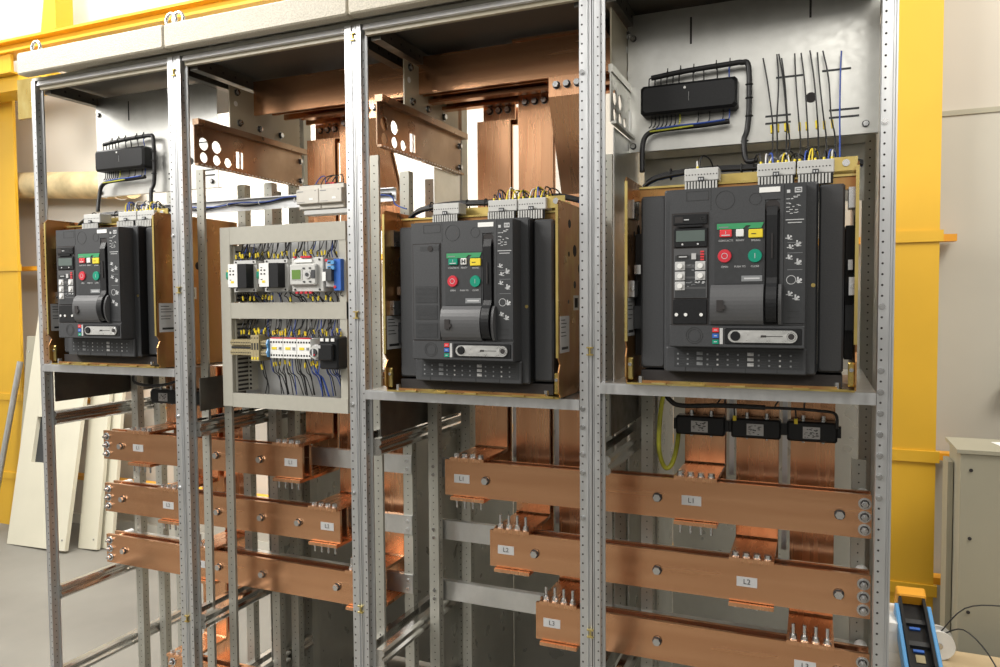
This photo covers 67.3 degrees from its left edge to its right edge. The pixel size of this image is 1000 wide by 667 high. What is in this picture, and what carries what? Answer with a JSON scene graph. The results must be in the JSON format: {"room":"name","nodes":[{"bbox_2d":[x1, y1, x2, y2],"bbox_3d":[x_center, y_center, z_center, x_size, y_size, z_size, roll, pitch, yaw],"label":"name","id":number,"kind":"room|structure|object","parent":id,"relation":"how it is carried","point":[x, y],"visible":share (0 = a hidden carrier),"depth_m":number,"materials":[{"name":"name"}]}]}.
{"room":"electrical switchgear workshop","nodes":[
{"label":"electrical switchgear workshop","id":0,"kind":"room"},
{"bbox_2d":[0,522,672,666],"bbox_3d":[-2.699,1.510,0.752,17.000,0.100,7.920,1,3,23],"label":"floor","id":1,"kind":"structure","parent":0,"point":[92,617],"depth_m":3.59,"materials":[{"name":"concrete"}]},
{"bbox_2d":[0,361,22,488],"bbox_3d":[-3.201,0.734,4.857,0.237,1.106,0.036,-2,3,-27],"label":"tube","id":2,"kind":"object","parent":1,"relation":"on","point":[19,365],"visible":1,"depth_m":4.85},
{"bbox_2d":[0,54,24,523],"bbox_3d":[-3.367,-0.262,4.999,0.532,3.080,0.028,1,3,23],"label":"steel column","id":3,"kind":"structure","parent":1,"relation":"on","point":[11,323],"depth_m":4.92,"materials":[{"name":"metal"}]},
{"bbox_2d":[0,70,61,102],"bbox_3d":[-3.602,-1.537,4.897,2.050,0.100,0.210,1,3,23],"label":"cross beam","id":4,"kind":"structure","parent":3,"relation":"attached to","point":[8,79],"depth_m":4.58,"materials":[{"name":"metal"}]},
{"bbox_2d":[17,76,40,119],"bbox_3d":[-2.774,-1.387,4.432,0.200,0.230,0.025,1,3,23],"label":"plate","id":5,"kind":"object","parent":4,"relation":"attached to","point":[24,85],"visible":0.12,"depth_m":4.45,"materials":[{"name":"yellow metal"}]},
{"bbox_2d":[0,0,283,60],"bbox_3d":[-1.716,-1.828,4.278,10.000,0.080,0.140,1,3,23],"label":"beam","id":6,"kind":"structure","parent":3,"relation":"on","point":[192,9],"depth_m":4.44,"materials":[{"name":"metal"}]},
{"bbox_2d":[41,0,72,31],"bbox_3d":[-2.804,-2.299,4.704,0.195,0.832,0.120,1,3,23],"label":"brace","id":7,"kind":"object","parent":6,"relation":"on","point":[56,14],"visible":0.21,"depth_m":4.70,"materials":[{"name":"yellow paint"}]},
{"bbox_2d":[20,336,35,444],"bbox_3d":[-3.020,0.651,4.808,0.100,1.266,0.151,1,3,23],"label":"board","id":8,"kind":"object","parent":1,"relation":"on","point":[30,339],"visible":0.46,"depth_m":4.82,"materials":[{"name":"beige paint"}]},
{"bbox_2d":[7,315,87,550],"bbox_3d":[-2.760,0.567,4.641,0.553,1.450,0.315,1,3,23],"label":"board","id":9,"kind":"object","parent":1,"relation":"on","point":[27,526],"visible":0.5,"depth_m":4.59,"materials":[{"name":"beige paint"}]},
{"bbox_2d":[78,394,112,549],"bbox_3d":[-2.453,0.686,4.582,0.160,1.212,0.281,0,3,7],"label":"board","id":10,"kind":"object","parent":1,"relation":"on","point":[91,519],"visible":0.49,"depth_m":4.54,"materials":[{"name":"beige paint"}]},
{"bbox_2d":[100,392,125,548],"bbox_3d":[-2.353,0.720,4.583,0.102,1.142,0.242,0,3,6],"label":"board","id":11,"kind":"object","parent":1,"relation":"on","point":[109,521],"visible":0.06,"depth_m":4.55,"materials":[{"name":"beige paint"}]},
{"bbox_2d":[17,12,296,666],"bbox_3d":[-1.066,0.227,2.521,0.608,2.288,0.645,1,3,23],"label":"frame","id":12,"kind":"object","parent":1,"relation":"on","point":[135,61],"visible":0.52,"depth_m":2.36,"materials":[{"name":"metal"}]},
{"bbox_2d":[44,362,222,376],"bbox_3d":[-1.085,0.099,2.503,0.546,0.024,0.521,1,3,23],"label":"shelf","id":13,"kind":"object","parent":12,"relation":"attached to","point":[59,370],"depth_m":2.26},
{"bbox_2d":[44,208,238,367],"bbox_3d":[-1.132,-0.138,2.342,0.453,0.460,0.394,1,3,23],"label":"circuit breaker","id":14,"kind":"object","parent":12,"relation":"on","point":[109,281],"visible":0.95,"depth_m":2.18,"materials":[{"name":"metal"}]},
{"bbox_2d":[69,338,137,356],"bbox_3d":[-1.181,0.040,2.231,0.274,0.052,0.012,1,3,23],"label":"vent grille","id":15,"kind":"object","parent":14,"relation":"attached to","point":[128,347],"depth_m":2.22,"materials":[{"name":"black plastic"}]},
{"bbox_2d":[64,354,157,364],"bbox_3d":[-1.114,0.072,2.385,0.398,0.024,0.280,1,3,23],"label":"tray","id":16,"kind":"object","parent":14,"relation":"on","point":[146,358],"depth_m":2.25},
{"bbox_2d":[110,230,118,305],"bbox_3d":[-1.096,-0.169,2.136,0.033,0.249,0.001,1,3,23],"label":"print","id":17,"kind":"object","parent":14,"relation":"on","point":[114,234],"depth_m":2.14,"materials":[{"name":"white"}]},
{"bbox_2d":[78,201,170,224],"bbox_3d":[-1.136,-0.367,2.292,0.449,0.058,0.074,1,3,23],"label":"harness","id":18,"kind":"object","parent":14,"relation":"on","point":[156,206],"visible":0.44,"depth_m":2.24,"materials":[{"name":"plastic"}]},
{"bbox_2d":[96,83,221,197],"bbox_3d":[-1.105,-0.618,2.427,0.520,0.325,0.037,1,3,23],"label":"mounting plate","id":19,"kind":"object","parent":12,"relation":"attached to","point":[146,112],"visible":0.66,"depth_m":2.42,"materials":[{"name":"metal"}]},
{"bbox_2d":[95,132,156,211],"bbox_3d":[-1.202,-0.521,2.434,0.268,0.245,0.045,1,3,23],"label":"block","id":20,"kind":"object","parent":19,"relation":"attached to","point":[136,158],"visible":1,"depth_m":2.42,"materials":[{"name":"black plastic"}]},
{"bbox_2d":[150,385,175,404],"bbox_3d":[-1.150,0.211,2.599,0.134,0.066,0.036,1,3,23],"label":"transformer","id":21,"kind":"object","parent":12,"relation":"attached to","point":[161,395],"visible":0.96,"depth_m":2.58,"materials":[{"name":"black plastic"}]},
{"bbox_2d":[102,428,311,478],"bbox_3d":[-0.957,0.381,2.437,0.827,0.097,0.107,1,3,23],"label":"busbar","id":22,"kind":"object","parent":12,"relation":"attached to","point":[258,457],"visible":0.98,"depth_m":2.37,"materials":[{"name":"orange metal"}]},
{"bbox_2d":[127,377,176,472],"bbox_3d":[-1.156,0.286,2.575,0.100,0.343,0.204,1,3,23],"label":"riser connection","id":23,"kind":"object","parent":22,"relation":"on","point":[170,425],"visible":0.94,"depth_m":2.54,"materials":[{"name":"orange metal"}]},
{"bbox_2d":[272,411,339,489],"bbox_3d":[-0.604,0.292,2.342,0.100,0.343,0.204,1,3,23],"label":"riser connection","id":24,"kind":"object","parent":22,"relation":"on","point":[322,428],"visible":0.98,"depth_m":2.39,"materials":[{"name":"orange metal"}]},
{"bbox_2d":[104,479,348,543],"bbox_3d":[-0.895,0.562,2.420,0.958,0.097,0.107,1,3,23],"label":"busbar","id":25,"kind":"object","parent":12,"relation":"attached to","point":[288,518],"visible":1,"depth_m":2.33,"materials":[{"name":"orange metal"}]},
{"bbox_2d":[157,366,224,529],"bbox_3d":[-1.038,0.377,2.530,0.100,0.523,0.204,1,3,23],"label":"riser connection","id":26,"kind":"object","parent":25,"relation":"on","point":[218,476],"visible":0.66,"depth_m":2.58,"materials":[{"name":"orange metal"}]},
{"bbox_2d":[308,413,351,553],"bbox_3d":[-0.485,0.384,2.296,0.100,0.523,0.204,1,3,23],"label":"riser connection","id":27,"kind":"object","parent":25,"relation":"on","point":[339,501],"visible":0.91,"depth_m":2.33,"materials":[{"name":"orange metal"}]},
{"bbox_2d":[105,528,386,604],"bbox_3d":[-0.835,0.739,2.402,1.087,0.097,0.107,1,3,23],"label":"busbar","id":28,"kind":"object","parent":12,"relation":"attached to","point":[319,580],"visible":0.68,"depth_m":2.34,"materials":[{"name":"orange metal"}]},
{"bbox_2d":[200,367,244,583],"bbox_3d":[-0.919,0.458,2.483,0.100,0.682,0.204,1,3,23],"label":"riser connection","id":29,"kind":"object","parent":28,"relation":"on","point":[220,539],"visible":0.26,"depth_m":2.53,"materials":[{"name":"orange metal"}]},
{"bbox_2d":[345,372,404,610],"bbox_3d":[-0.366,0.465,2.250,0.100,0.682,0.204,1,3,23],"label":"riser connection","id":30,"kind":"object","parent":28,"relation":"on","point":[393,482],"visible":0.18,"depth_m":2.30,"materials":[{"name":"orange metal"}]},
{"bbox_2d":[164,0,451,666],"bbox_3d":[-0.440,0.225,2.475,0.618,2.288,1.048,1,3,23],"label":"frame","id":31,"kind":"object","parent":1,"relation":"on","point":[286,38],"visible":0.52,"depth_m":2.18,"materials":[{"name":"metal"}]},
{"bbox_2d":[168,655,254,666],"bbox_3d":[-0.714,1.114,2.369,0.806,0.097,0.107,1,3,23],"label":"busbar","id":32,"kind":"object","parent":31,"relation":"attached to","point":[172,662],"visible":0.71,"depth_m":2.46,"materials":[{"name":"orange metal"}]},
{"bbox_2d":[166,582,229,660],"bbox_3d":[-1.013,0.999,2.548,0.100,0.381,0.204,1,3,23],"label":"riser connection","id":33,"kind":"object","parent":32,"relation":"on","point":[222,627],"visible":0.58,"depth_m":2.60,"materials":[{"name":"orange metal"}]},
{"bbox_2d":[159,187,406,213],"bbox_3d":[-0.678,-0.375,2.235,0.931,0.065,0.025,1,3,23],"label":"rail","id":34,"kind":"object","parent":31,"relation":"attached to","point":[387,194],"visible":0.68,"depth_m":2.26,"materials":[{"name":"metal"}]},
{"bbox_2d":[220,221,349,413],"bbox_3d":[-0.587,-0.046,2.117,0.428,0.512,0.088,1,3,23],"label":"frame","id":35,"kind":"object","parent":31,"relation":"attached to","point":[248,376],"visible":0.54,"depth_m":2.13,"materials":[{"name":"grey paint"}]},
{"bbox_2d":[226,260,264,291],"bbox_3d":[-0.718,-0.161,2.121,0.102,0.088,0.087,1,3,23],"label":"timer relay","id":36,"kind":"object","parent":35,"relation":"attached to","point":[240,275],"visible":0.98,"depth_m":2.09,"materials":[{"name":"grey plastic"}]},
{"bbox_2d":[256,334,270,360],"bbox_3d":[-0.662,0.039,2.105,0.009,0.072,0.051,1,3,23],"label":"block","id":37,"kind":"object","parent":35,"relation":"attached to","point":[259,338],"visible":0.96,"depth_m":2.09,"materials":[{"name":"beige"}]},
{"bbox_2d":[256,259,291,291],"bbox_3d":[-0.619,-0.160,2.079,0.102,0.088,0.087,1,3,23],"label":"timer relay","id":38,"kind":"object","parent":35,"relation":"attached to","point":[273,275],"visible":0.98,"depth_m":2.04,"materials":[{"name":"grey plastic"}]},
{"bbox_2d":[270,337,283,357],"bbox_3d":[-0.606,0.038,2.083,0.045,0.057,0.047,1,3,23],"label":"contactor","id":39,"kind":"object","parent":35,"relation":"attached to","point":[276,343],"visible":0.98,"depth_m":2.06,"materials":[{"name":"white plastic"}]},
{"bbox_2d":[235,240,337,260],"bbox_3d":[-0.586,-0.229,2.073,0.347,0.050,0.048,1,3,23],"label":"wiring","id":40,"kind":"object","parent":35,"relation":"attached to","point":[241,255],"visible":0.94,"depth_m":2.07,"materials":[{"name":"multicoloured plastic"}]},
{"bbox_2d":[238,319,340,337],"bbox_3d":[-0.580,-0.015,2.081,0.356,0.049,0.048,1,3,23],"label":"wiring","id":41,"kind":"object","parent":35,"relation":"attached to","point":[263,331],"visible":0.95,"depth_m":2.08,"materials":[{"name":"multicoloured plastic"}]},
{"bbox_2d":[237,292,342,302],"bbox_3d":[-0.572,-0.100,2.075,0.367,0.028,0.047,1,3,23],"label":"wiring","id":42,"kind":"object","parent":35,"relation":"attached to","point":[265,294],"visible":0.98,"depth_m":2.07,"materials":[{"name":"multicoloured plastic"}]},
{"bbox_2d":[283,337,297,358],"bbox_3d":[-0.564,0.039,2.066,0.045,0.057,0.047,1,3,23],"label":"contactor","id":43,"kind":"object","parent":35,"relation":"attached to","point":[289,344],"visible":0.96,"depth_m":2.04,"materials":[{"name":"white plastic"}]},
{"bbox_2d":[270,358,340,396],"bbox_3d":[-0.515,0.120,2.060,0.260,0.103,0.046,1,3,23],"label":"wiring","id":44,"kind":"object","parent":35,"relation":"attached to","point":[316,369],"visible":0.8,"depth_m":2.07,"materials":[{"name":"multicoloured plastic"}]},
{"bbox_2d":[297,338,319,358],"bbox_3d":[-0.521,0.040,2.048,0.045,0.057,0.047,1,3,23],"label":"contactor","id":45,"kind":"object","parent":35,"relation":"attached to","point":[304,345],"visible":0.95,"depth_m":2.03,"materials":[{"name":"white plastic"}]},
{"bbox_2d":[290,256,336,293],"bbox_3d":[-0.509,-0.158,2.039,0.104,0.101,0.077,1,3,23],"label":"controller","id":46,"kind":"object","parent":35,"relation":"attached to","point":[305,271],"visible":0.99,"depth_m":2.01,"materials":[{"name":"grey plastic"}]},
{"bbox_2d":[322,259,333,286],"bbox_3d":[-0.445,-0.161,2.014,0.030,0.074,0.072,1,3,23],"label":"interface relay","id":47,"kind":"object","parent":35,"relation":"attached to","point":[327,274],"visible":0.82,"depth_m":1.99,"materials":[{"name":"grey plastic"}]},
{"bbox_2d":[317,336,346,369],"bbox_3d":[-0.441,0.051,1.995,0.060,0.086,0.073,1,3,23],"label":"contactor","id":48,"kind":"object","parent":35,"relation":"attached to","point":[332,350],"visible":0.98,"depth_m":1.97,"materials":[{"name":"black plastic"}]},
{"bbox_2d":[327,259,343,290],"bbox_3d":[-0.427,-0.156,2.007,0.036,0.084,0.062,1,3,23],"label":"terminal","id":49,"kind":"object","parent":35,"relation":"attached to","point":[338,267],"visible":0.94,"depth_m":1.98,"materials":[{"name":"plastic"}]},
{"bbox_2d":[304,208,346,216],"bbox_3d":[-0.488,-0.346,2.147,0.150,0.014,0.035,1,3,23],"label":"rail","id":50,"kind":"object","parent":31,"relation":"attached to","point":[341,211],"visible":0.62,"depth_m":2.14,"materials":[{"name":"grey metal"}]},
{"bbox_2d":[296,184,322,210],"bbox_3d":[-0.538,-0.391,2.158,0.077,0.072,0.051,1,3,23],"label":"module","id":51,"kind":"object","parent":50,"relation":"on","point":[307,195],"visible":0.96,"depth_m":2.14,"materials":[{"name":"beige plastic"}]},
{"bbox_2d":[319,182,346,208],"bbox_3d":[-0.466,-0.390,2.127,0.077,0.072,0.051,1,3,23],"label":"module","id":52,"kind":"object","parent":50,"relation":"on","point":[331,196],"visible":0.95,"depth_m":2.11,"materials":[{"name":"beige plastic"}]},
{"bbox_2d":[348,0,640,666],"bbox_3d":[0.113,0.232,2.242,0.618,2.288,1.048,1,3,23],"label":"frame","id":53,"kind":"object","parent":1,"relation":"on","point":[477,615],"visible":0.6,"depth_m":1.96,"materials":[{"name":"metal"}]},
{"bbox_2d":[253,29,609,115],"bbox_3d":[0.023,-0.720,2.004,1.685,0.110,0.038,1,3,23],"label":"top busbar","id":54,"kind":"object","parent":53,"relation":"attached to","point":[533,59],"visible":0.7,"depth_m":2.06,"materials":[{"name":"orange metal"}]},
{"bbox_2d":[369,100,399,230],"bbox_3d":[-0.356,-0.489,2.212,0.100,0.356,0.152,1,3,23],"label":"upper riser","id":55,"kind":"object","parent":54,"relation":"attached to","point":[389,175],"visible":0.24,"depth_m":2.19,"materials":[{"name":"orange metal"}]},
{"bbox_2d":[549,74,578,206],"bbox_3d":[0.196,-0.482,1.979,0.100,0.356,0.152,1,3,23],"label":"upper riser","id":56,"kind":"object","parent":54,"relation":"attached to","point":[563,90],"visible":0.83,"depth_m":1.95,"materials":[{"name":"orange metal"}]},
{"bbox_2d":[284,74,609,120],"bbox_3d":[0.071,-0.712,2.061,1.640,0.114,0.061,1,3,23],"label":"top busbar","id":57,"kind":"object","parent":53,"relation":"attached to","point":[540,87],"visible":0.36,"depth_m":2.11,"materials":[{"name":"orange metal"}]},
{"bbox_2d":[339,116,346,220],"bbox_3d":[-0.450,-0.496,2.345,0.100,0.360,0.048,1,3,23],"label":"upper riser","id":58,"kind":"object","parent":57,"relation":"attached to","point":[342,120],"visible":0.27,"depth_m":2.35,"materials":[{"name":"orange metal"}]},
{"bbox_2d":[518,92,555,196],"bbox_3d":[0.103,-0.489,2.112,0.100,0.360,0.048,1,3,23],"label":"upper riser","id":59,"kind":"object","parent":57,"relation":"attached to","point":[537,151],"visible":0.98,"depth_m":2.10,"materials":[{"name":"orange metal"}]},
{"bbox_2d":[306,84,614,125],"bbox_3d":[0.113,-0.716,2.135,1.620,0.114,0.061,1,3,23],"label":"top busbar","id":60,"kind":"object","parent":53,"relation":"attached to","point":[511,100],"visible":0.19,"depth_m":2.20,"materials":[{"name":"orange metal"}]},
{"bbox_2d":[307,124,339,222],"bbox_3d":[-0.556,-0.499,2.432,0.100,0.360,0.080,1,3,23],"label":"upper riser","id":61,"kind":"object","parent":60,"relation":"attached to","point":[322,152],"visible":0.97,"depth_m":2.40,"materials":[{"name":"orange metal"}]},
{"bbox_2d":[477,104,517,206],"bbox_3d":[-0.003,-0.493,2.199,0.100,0.360,0.080,1,3,23],"label":"upper riser","id":62,"kind":"object","parent":60,"relation":"attached to","point":[495,134],"visible":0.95,"depth_m":2.17,"materials":[{"name":"orange metal"}]},
{"bbox_2d":[365,386,579,409],"bbox_3d":[0.019,0.147,2.040,0.564,0.024,0.521,1,3,23],"label":"shelf","id":63,"kind":"object","parent":53,"relation":"attached to","point":[570,402],"depth_m":1.80,"materials":[{"name":"metal"}]},
{"bbox_2d":[382,195,579,398],"bbox_3d":[-0.026,-0.090,1.878,0.453,0.460,0.394,1,3,23],"label":"circuit breaker","id":64,"kind":"object","parent":53,"relation":"on","point":[478,301],"visible":0.99,"depth_m":1.72,"materials":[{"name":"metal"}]},
{"bbox_2d":[416,359,522,383],"bbox_3d":[-0.075,0.088,1.767,0.274,0.052,0.012,1,3,23],"label":"vent grille","id":65,"kind":"object","parent":64,"relation":"attached to","point":[427,370],"depth_m":1.76,"materials":[{"name":"black plastic"}]},
{"bbox_2d":[401,377,554,394],"bbox_3d":[-0.008,0.120,1.920,0.398,0.024,0.280,1,3,23],"label":"tray","id":66,"kind":"object","parent":64,"relation":"on","point":[537,385],"depth_m":1.78,"materials":[{"name":"metal"}]},
{"bbox_2d":[409,186,578,217],"bbox_3d":[-0.030,-0.319,1.827,0.449,0.058,0.074,1,3,23],"label":"harness","id":67,"kind":"object","parent":64,"relation":"on","point":[537,189],"visible":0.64,"depth_m":1.78,"materials":[{"name":"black plastic"}]},
{"bbox_2d":[498,223,510,329],"bbox_3d":[0.010,-0.121,1.672,0.033,0.249,0.001,1,3,23],"label":"print","id":68,"kind":"object","parent":64,"relation":"on","point":[504,229],"depth_m":1.67,"materials":[{"name":"white"}]},
{"bbox_2d":[592,0,898,666],"bbox_3d":[0.662,0.238,2.011,0.611,2.288,1.048,1,3,23],"label":"frame","id":69,"kind":"object","parent":1,"relation":"on","point":[863,452],"visible":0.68,"depth_m":1.73,"materials":[{"name":"metal"}]},
{"bbox_2d":[445,459,871,538],"bbox_3d":[0.347,0.397,1.888,1.049,0.097,0.107,1,3,23],"label":"busbar","id":70,"kind":"object","parent":69,"relation":"attached to","point":[791,507],"visible":1,"depth_m":1.81,"materials":[{"name":"orange metal"}]},
{"bbox_2d":[450,405,515,509],"bbox_3d":[-0.041,0.317,2.106,0.120,0.308,0.204,1,3,23],"label":"riser connection","id":71,"kind":"object","parent":70,"relation":"on","point":[493,424],"visible":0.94,"depth_m":2.16,"materials":[{"name":"orange metal"}]},
{"bbox_2d":[674,397,734,535],"bbox_3d":[0.511,0.303,1.872,0.120,0.348,0.204,1,3,23],"label":"riser connection","id":72,"kind":"object","parent":70,"relation":"on","point":[705,456],"visible":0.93,"depth_m":1.93,"materials":[{"name":"orange metal"}]},
{"bbox_2d":[656,396,680,469],"bbox_3d":[0.434,0.237,1.897,0.101,0.211,0.028,-3,3,-42],"label":"cable","id":73,"kind":"object","parent":69,"relation":"attached to","point":[662,398],"visible":0.86,"depth_m":1.87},
{"bbox_2d":[490,525,870,618],"bbox_3d":[0.410,0.577,1.870,0.916,0.097,0.107,1,3,23],"label":"busbar","id":74,"kind":"object","parent":69,"relation":"attached to","point":[823,588],"visible":1,"depth_m":1.80,"materials":[{"name":"orange metal"}]},
{"bbox_2d":[494,407,558,576],"bbox_3d":[0.077,0.399,2.060,0.120,0.470,0.204,1,3,23],"label":"riser connection","id":75,"kind":"object","parent":74,"relation":"on","point":[534,426],"visible":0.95,"depth_m":2.12,"materials":[{"name":"orange metal"}]},
{"bbox_2d":[728,399,787,611],"bbox_3d":[0.630,0.386,1.826,0.120,0.512,0.204,1,3,23],"label":"riser connection","id":76,"kind":"object","parent":74,"relation":"on","point":[756,459],"visible":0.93,"depth_m":1.88,"materials":[{"name":"orange metal"}]},
{"bbox_2d":[674,409,728,436],"bbox_3d":[0.509,0.226,1.899,0.134,0.066,0.036,1,3,23],"label":"transformer","id":77,"kind":"object","parent":69,"relation":"attached to","point":[711,425],"visible":1,"depth_m":1.88,"materials":[{"name":"black plastic"}]},
{"bbox_2d":[536,596,869,666],"bbox_3d":[0.471,0.754,1.853,0.786,0.097,0.107,1,3,23],"label":"busbar","id":78,"kind":"object","parent":69,"relation":"attached to","point":[684,641],"visible":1,"depth_m":1.82,"materials":[{"name":"orange metal"}]},
{"bbox_2d":[539,409,579,651],"bbox_3d":[0.186,0.488,2.018,0.100,0.647,0.204,1,3,23],"label":"riser connection","id":79,"kind":"object","parent":78,"relation":"on","point":[565,593],"visible":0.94,"depth_m":2.07,"materials":[{"name":"orange metal"}]},
{"bbox_2d":[786,402,835,650],"bbox_3d":[0.739,0.475,1.784,0.100,0.687,0.204,1,3,23],"label":"riser connection","id":80,"kind":"object","parent":78,"relation":"on","point":[811,463],"visible":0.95,"depth_m":1.83,"materials":[{"name":"orange metal"}]},
{"bbox_2d":[600,369,875,404],"bbox_3d":[0.577,0.113,1.803,0.550,0.024,0.521,1,3,23],"label":"shelf","id":81,"kind":"object","parent":69,"relation":"attached to","point":[864,394],"depth_m":1.57,"materials":[{"name":"metal"}]},
{"bbox_2d":[641,367,841,387],"bbox_3d":[0.545,0.087,1.685,0.398,0.024,0.280,1,3,23],"label":"tray","id":82,"kind":"object","parent":81,"relation":"on","point":[823,376],"depth_m":1.55,"materials":[{"name":"metal"}]},
{"bbox_2d":[625,156,859,392],"bbox_3d":[0.527,-0.124,1.643,0.453,0.460,0.394,1,3,23],"label":"circuit breaker","id":83,"kind":"object","parent":69,"relation":"on","point":[729,279],"visible":1,"depth_m":1.49,"materials":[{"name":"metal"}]},
{"bbox_2d":[666,346,806,374],"bbox_3d":[0.477,0.054,1.532,0.274,0.052,0.012,1,3,23],"label":"vent grille","id":84,"kind":"object","parent":83,"relation":"attached to","point":[679,359],"depth_m":1.52,"materials":[{"name":"black plastic"}]},
{"bbox_2d":[665,396,838,428],"bbox_3d":[0.599,0.177,1.830,0.413,0.086,0.021,1,3,21],"label":"wiring","id":85,"kind":"object","parent":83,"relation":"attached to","point":[670,400],"visible":0.77,"depth_m":1.83,"materials":[{"name":"black plastic"}]},
{"bbox_2d":[642,146,863,186],"bbox_3d":[0.523,-0.352,1.592,0.449,0.056,0.074,1,3,23],"label":"harness","id":86,"kind":"object","parent":83,"relation":"on","point":[743,167],"visible":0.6,"depth_m":1.60,"materials":[{"name":"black plastic"}]},
{"bbox_2d":[776,54,778,162],"bbox_3d":[0.600,-0.485,1.622,0.008,0.268,0.118,0,3,19],"label":"loose wire","id":87,"kind":"object","parent":86,"relation":"attached to","point":[777,124],"visible":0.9,"depth_m":1.65,"materials":[{"name":"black plastic"}]},
{"bbox_2d":[839,51,841,156],"bbox_3d":[0.713,-0.478,1.575,0.005,0.258,0.118,1,3,24],"label":"loose wire","id":88,"kind":"object","parent":86,"relation":"attached to","point":[841,51],"visible":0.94,"depth_m":1.60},
{"bbox_2d":[761,332,795,340],"bbox_3d":[0.537,0.006,1.450,0.064,0.017,0.001,1,3,23],"label":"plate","id":89,"kind":"object","parent":83,"relation":"attached to","point":[765,336],"depth_m":1.45,"materials":[{"name":"metal"}]},
{"bbox_2d":[785,187,803,311],"bbox_3d":[0.563,-0.154,1.437,0.033,0.249,0.001,1,3,23],"label":"print","id":90,"kind":"object","parent":83,"relation":"on","point":[794,196],"depth_m":1.44,"materials":[{"name":"white"}]},
{"bbox_2d":[628,0,879,153],"bbox_3d":[0.565,-0.598,1.723,0.545,0.325,0.037,1,3,23],"label":"mounting plate","id":91,"kind":"object","parent":69,"relation":"attached to","point":[752,30],"visible":0.94,"depth_m":1.70,"materials":[{"name":"metal"}]},
{"bbox_2d":[639,58,757,172],"bbox_3d":[0.457,-0.502,1.735,0.268,0.245,0.045,1,3,23],"label":"harness","id":92,"kind":"object","parent":91,"relation":"attached to","point":[716,95],"visible":0.98,"depth_m":1.72,"materials":[{"name":"black plastic"}]},
{"bbox_2d":[644,134,864,200],"bbox_3d":[0.604,-0.390,1.827,0.510,0.160,0.016,1,3,23],"label":"sheet","id":93,"kind":"object","parent":69,"relation":"attached to","point":[659,162],"visible":0.36,"depth_m":1.84,"materials":[{"name":"metal"}]},
{"bbox_2d":[729,412,783,440],"bbox_3d":[0.631,0.227,1.848,0.129,0.066,0.036,1,3,23],"label":"transformer","id":94,"kind":"object","parent":69,"relation":"attached to","point":[746,427],"visible":0.99,"depth_m":1.83,"materials":[{"name":"black plastic"}]},
{"bbox_2d":[784,415,840,443],"bbox_3d":[0.748,0.229,1.799,0.125,0.066,0.036,1,3,23],"label":"transformer","id":95,"kind":"object","parent":69,"relation":"attached to","point":[823,431],"visible":1,"depth_m":1.78,"materials":[{"name":"black plastic"}]},
{"bbox_2d":[890,0,943,614],"bbox_3d":[1.623,-0.206,2.945,0.180,3.080,0.118,1,3,23],"label":"steel column","id":96,"kind":"structure","parent":1,"relation":"on","point":[918,238],"depth_m":2.90,"materials":[{"name":"metal"}]},
{"bbox_2d":[940,437,999,657],"bbox_3d":[2.085,0.871,2.429,1.120,0.968,0.251,1,3,23],"label":"storage cabinet","id":97,"kind":"object","parent":1,"relation":"on","point":[970,539],"visible":1,"depth_m":2.51,"materials":[{"name":"metal"}]},
{"bbox_2d":[942,651,999,666],"bbox_3d":[1.443,1.202,2.021,0.840,0.350,0.780,1,3,23],"label":"table","id":98,"kind":"object","parent":1,"relation":"on","point":[959,659],"visible":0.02,"depth_m":2.35,"materials":[{"name":"brown wood"}]},
{"bbox_2d":[889,651,900,666],"bbox_3d":[1.190,0.988,2.324,0.079,0.082,0.164,1,3,23],"label":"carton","id":99,"kind":"object","parent":98,"relation":"on","point":[894,657],"visible":0.08,"depth_m":2.24,"materials":[{"name":"white cardboard"}]},
{"bbox_2d":[889,603,902,652],"bbox_3d":[1.190,0.902,2.320,0.079,0.088,0.164,1,3,23],"label":"carton","id":100,"kind":"object","parent":99,"relation":"on","point":[893,625],"visible":0.11,"depth_m":2.24,"materials":[{"name":"cardboard"}]},
{"bbox_2d":[894,586,942,666],"bbox_3d":[1.199,0.930,2.140,0.098,0.276,0.461,1,3,20],"label":"tray","id":101,"kind":"object","parent":98,"relation":"on","point":[918,646],"visible":1,"depth_m":2.22,"materials":[{"name":"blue plastic"}]},
{"bbox_2d":[934,624,955,659],"bbox_3d":[1.391,0.980,2.386,0.090,0.090,0.062,1,3,23],"label":"spool","id":102,"kind":"object","parent":98,"relation":"on","point":[947,647],"visible":0.5,"depth_m":2.36,"materials":[{"name":"white plastic"}]},
{"bbox_2d":[0,0,999,540],"bbox_3d":[-1.160,-1.708,4.315,17.000,6.000,0.150,1,3,23],"label":"wall","id":103,"kind":"structure","parent":0,"point":[971,40],"depth_m":4.66,"materials":[{"name":"paint"}]},
{"bbox_2d":[17,171,139,199],"bbox_3d":[-3.077,-0.971,4.961,1.789,0.274,0.196,1,3,23],"label":"pipe","id":104,"kind":"object","parent":103,"relation":"attached to","point":[60,185],"visible":0.36,"depth_m":4.74,"materials":[{"name":"metal"}]},
{"bbox_2d":[72,512,268,550],"bbox_3d":[-3.847,1.232,5.487,11.200,0.060,0.030,1,3,23],"label":"baseboard","id":105,"kind":"structure","parent":103,"relation":"attached to","point":[121,524],"depth_m":4.80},
{"bbox_2d":[22,234,956,270],"bbox_3d":[-0.809,-0.409,4.069,5.665,0.028,0.060,1,3,23],"label":"wall rail","id":106,"kind":"object","parent":103,"relation":"attached to","point":[947,237],"visible":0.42,"depth_m":2.98,"materials":[{"name":"metal"}]},
{"bbox_2d":[77,473,940,584],"bbox_3d":[-0.800,0.965,4.129,5.665,0.028,0.060,1,3,23],"label":"wall rail","id":107,"kind":"object","parent":103,"relation":"attached to","point":[936,576],"visible":0.02,"depth_m":4.38,"materials":[{"name":"orange paint"}]},
{"bbox_2d":[818,106,999,624],"bbox_3d":[3.980,0.244,2.144,5.800,2.220,0.020,1,3,23],"label":"wall panel","id":108,"kind":"object","parent":103,"relation":"attached to","point":[968,360],"depth_m":3.01,"materials":[{"name":"beige paint"}]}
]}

